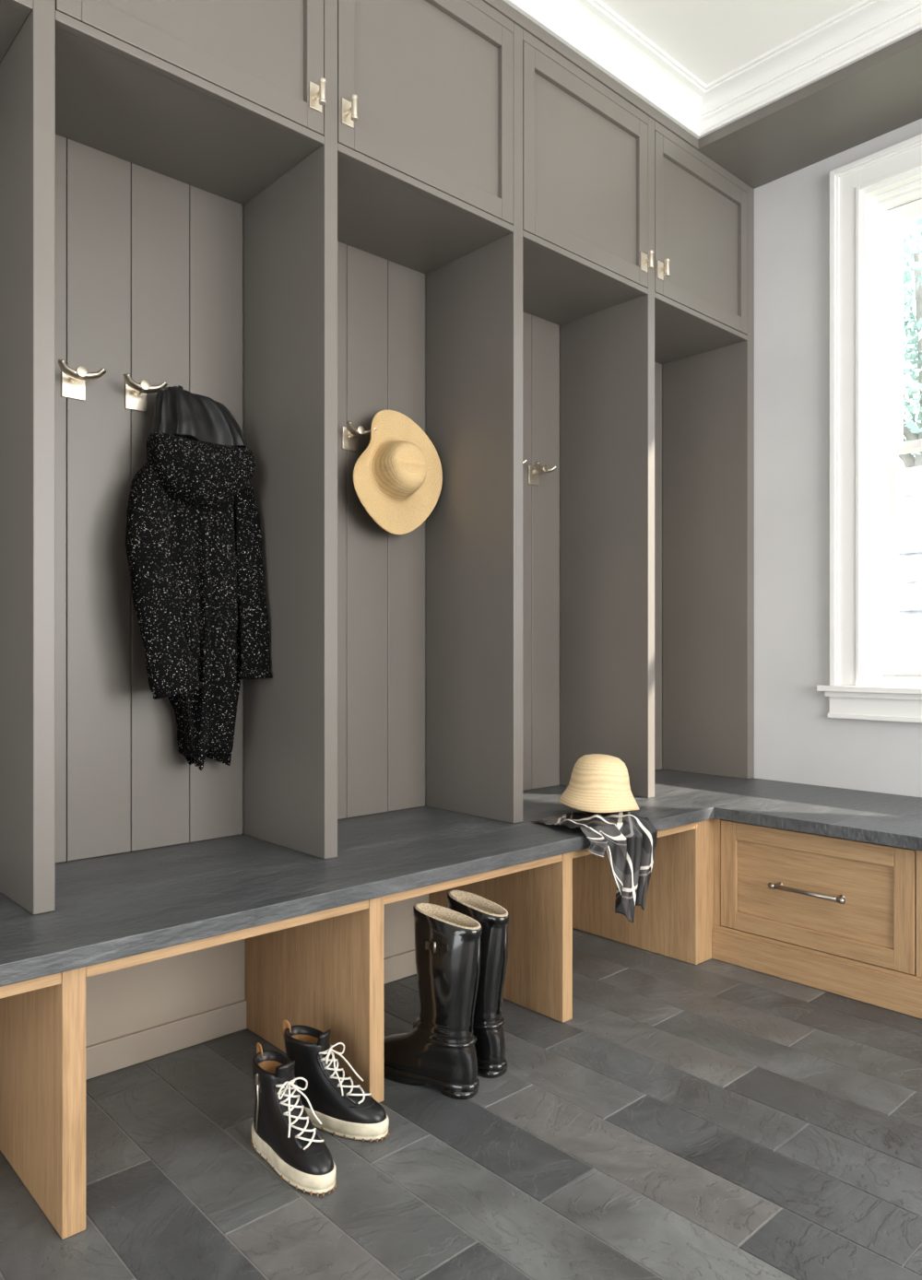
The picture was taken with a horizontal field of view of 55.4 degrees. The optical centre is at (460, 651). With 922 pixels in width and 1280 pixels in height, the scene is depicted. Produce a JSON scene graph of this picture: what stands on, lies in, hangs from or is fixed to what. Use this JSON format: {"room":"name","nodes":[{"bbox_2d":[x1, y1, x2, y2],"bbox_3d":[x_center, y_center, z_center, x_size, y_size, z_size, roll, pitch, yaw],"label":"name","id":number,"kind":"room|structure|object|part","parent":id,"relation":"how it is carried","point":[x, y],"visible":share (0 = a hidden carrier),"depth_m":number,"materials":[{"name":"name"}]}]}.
{"room":"mudroom","nodes":[
{"label":"mudroom","id":0,"kind":"room"},
{"bbox_2d":[242,204,662,833],"bbox_3d":[-1.097,-0.502,2.047,5.550,3.005,0.100,0,0,-43],"label":"wall","id":1,"kind":"structure","parent":0,"point":[242,205],"depth_m":3.33,"materials":[{"name":"paint"}]},
{"bbox_2d":[0,927,921,1279],"bbox_3d":[0.368,1.025,0.338,5.400,0.050,4.400,0,0,-43],"label":"floor","id":2,"kind":"structure","parent":0,"point":[711,1119],"depth_m":1.74,"materials":[{"name":"tile"}]},
{"bbox_2d":[250,1042,336,1196],"bbox_3d":[-0.333,0.903,1.718,0.084,0.193,0.275,0,0,-42],"label":"sneaker","id":3,"kind":"object","parent":2,"relation":"on","point":[283,1133],"visible":1,"depth_m":1.70,"materials":[{"name":"black leather"}]},
{"bbox_2d":[281,1019,388,1141],"bbox_3d":[-0.274,0.903,1.865,0.275,0.193,0.084,0,0,28],"label":"sneaker","id":4,"kind":"object","parent":2,"relation":"on","point":[344,1109],"visible":0.91,"depth_m":1.84,"materials":[{"name":"black leather"}]},
{"bbox_2d":[383,902,481,1099],"bbox_3d":[-0.084,0.795,2.050,0.297,0.408,0.106,0,0,31],"label":"boot","id":5,"kind":"object","parent":2,"relation":"on","point":[440,1052],"visible":0.94,"depth_m":1.98,"materials":[{"name":"black rubber"}]},
{"bbox_2d":[0,768,921,1239],"bbox_3d":[0.371,0.750,0.335,5.398,0.499,4.389,0,0,-43],"label":"bench","id":6,"kind":"object","parent":2,"relation":"on","point":[141,956],"visible":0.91,"depth_m":2.25,"materials":[{"name":"brown wood"}]},
{"bbox_2d":[0,0,753,914],"bbox_3d":[-0.920,-0.664,1.819,5.294,2.326,0.454,0,0,-43],"label":"tall cabinet","id":7,"kind":"object","parent":6,"relation":"on","point":[369,149],"visible":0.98,"depth_m":2.37,"materials":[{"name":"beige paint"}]},
{"bbox_2d":[57,359,105,400],"bbox_3d":[-0.901,-0.637,2.069,0.111,0.068,0.071,0,0,-43],"label":"coat hook","id":8,"kind":"object","parent":7,"relation":"attached to","point":[73,381],"visible":1,"depth_m":2.08,"materials":[{"name":"silver metal"}]},
{"bbox_2d":[123,373,167,411],"bbox_3d":[-0.789,-0.637,2.171,0.111,0.068,0.071,0,0,-43],"label":"coat hook","id":9,"kind":"object","parent":7,"relation":"attached to","point":[135,393],"visible":0.99,"depth_m":2.18,"materials":[{"name":"silver metal"}]},
{"bbox_2d":[125,385,272,770],"bbox_3d":[-0.656,-0.184,2.193,0.196,0.968,0.370,0,0,36],"label":"coat","id":10,"kind":"object","parent":9,"relation":"hanging from","point":[193,542],"visible":1,"depth_m":2.17,"materials":[{"name":"black fabric"}]},
{"bbox_3d":[-0.334,-1.318,2.075,0.034,0.060,0.038,0,0,-43],"label":"knob","id":11,"kind":"part","parent":7,"relation":"part of","materials":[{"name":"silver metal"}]},
{"bbox_3d":[-0.266,-1.318,2.137,0.034,0.060,0.038,0,0,-43],"label":"knob","id":12,"kind":"part","parent":7,"relation":"part of","materials":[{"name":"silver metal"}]},
{"bbox_2d":[341,421,376,451],"bbox_3d":[-0.310,-0.637,2.611,0.111,0.068,0.071,0,0,-43],"label":"coat hook","id":13,"kind":"object","parent":7,"relation":"attached to","point":[350,434],"visible":0.98,"depth_m":2.62,"materials":[{"name":"silver metal"}]},
{"bbox_2d":[352,410,442,534],"bbox_3d":[-0.171,-0.544,2.629,0.329,0.380,0.124,0,0,-37],"label":"straw sun hat","id":14,"kind":"object","parent":13,"relation":"hanging from","point":[397,479],"visible":1,"depth_m":2.62,"materials":[{"name":"beige wicker"}]},
{"bbox_2d":[528,461,556,485],"bbox_3d":[0.286,-0.637,3.158,0.111,0.068,0.071,0,0,-43],"label":"coat hook","id":15,"kind":"object","parent":7,"relation":"attached to","point":[534,472],"visible":1,"depth_m":3.16,"materials":[{"name":"silver metal"}]},
{"bbox_3d":[0.631,-1.318,2.960,0.034,0.060,0.038,0,0,-43],"label":"knob","id":16,"kind":"part","parent":7,"relation":"part of","materials":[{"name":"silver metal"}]},
{"bbox_3d":[0.700,-1.318,3.024,0.034,0.060,0.038,0,0,-43],"label":"knob","id":17,"kind":"part","parent":7,"relation":"part of","materials":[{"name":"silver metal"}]},
{"bbox_2d":[529,811,657,922],"bbox_3d":[0.367,0.608,2.527,0.304,0.294,0.288,0,0,-43],"label":"scarf","id":18,"kind":"object","parent":6,"relation":"on","point":[628,839],"visible":1,"depth_m":2.46,"materials":[{"name":"grey fabric"}]},
{"bbox_2d":[557,753,639,812],"bbox_3d":[0.415,0.394,2.654,0.242,0.164,0.246,0,0,-36],"label":"bucket hat","id":19,"kind":"object","parent":6,"relation":"on","point":[598,782],"visible":1,"depth_m":2.58,"materials":[{"name":"beige wicker"}]},
{"bbox_3d":[1.032,0.717,2.617,0.044,0.017,0.231,0,0,-43],"label":"drawer pull","id":20,"kind":"part","parent":6,"relation":"part of","materials":[{"name":"grey metal"}]},
{"bbox_2d":[412,889,508,1078],"bbox_3d":[-0.007,0.795,2.160,0.297,0.408,0.106,0,0,39],"label":"boot","id":21,"kind":"object","parent":2,"relation":"on","point":[493,918],"visible":0.56,"depth_m":2.07,"materials":[{"name":"black rubber"}]},
{"bbox_2d":[599,0,862,84],"bbox_3d":[0.385,-2.035,0.320,5.700,0.100,4.650,0,0,-43],"label":"ceiling","id":22,"kind":"structure","parent":0,"point":[710,39],"depth_m":2.78,"materials":[{"name":"paint"}]},
{"bbox_2d":[753,118,921,797],"bbox_3d":[2.413,-0.492,2.214,0.150,2.985,4.400,0,0,-43],"label":"wall","id":23,"kind":"structure","parent":0,"point":[795,741],"depth_m":3.33,"materials":[{"name":"paint"}]},
{"bbox_2d":[816,133,921,723],"bbox_3d":[1.884,-0.756,2.749,0.204,2.003,1.485,0,0,-43],"label":"window","id":24,"kind":"structure","parent":23,"relation":"in","point":[872,196],"depth_m":3.16,"materials":[{"name":"white paint"}]},
{"label":"outside","id":25,"kind":"structure","parent":0,"visible":0},
{"bbox_3d":[12.292,1.500,11.275,26.640,0.200,40.000,0,0,-43],"label":"ground","id":26,"kind":"structure","parent":25,"visible":0},
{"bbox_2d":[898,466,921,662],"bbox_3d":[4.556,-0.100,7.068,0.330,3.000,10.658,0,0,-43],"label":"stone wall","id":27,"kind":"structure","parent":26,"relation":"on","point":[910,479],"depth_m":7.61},
{"bbox_2d":[898,218,921,468],"bbox_3d":[5.162,-1.996,9.808,3.297,6.819,5.233,0,0,-43],"label":"tree","id":28,"kind":"object","parent":26,"relation":"on","point":[910,430],"visible":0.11,"depth_m":9.49,"materials":[{"name":"green plant"}]},
{"bbox_3d":[0.368,-1.925,0.338,5.400,0.119,4.400,0,0,-43],"label":"wall","id":29,"kind":"structure","parent":0,"visible":0},
{"bbox_2d":[481,0,921,188],"bbox_3d":[0.368,-1.846,0.338,5.400,0.036,4.400,0,0,-43],"label":"soffit beam","id":30,"kind":"structure","parent":29,"relation":"attached to","point":[879,93],"depth_m":3.00,"materials":[{"name":"beige paint"}]},
{"bbox_2d":[502,0,921,139],"bbox_3d":[0.365,-1.925,0.046,5.000,0.120,3.975,0,0,-43],"label":"trim","id":31,"kind":"structure","parent":29,"relation":"attached to","point":[590,29],"depth_m":2.84,"materials":[{"name":"white paint"}]}
]}

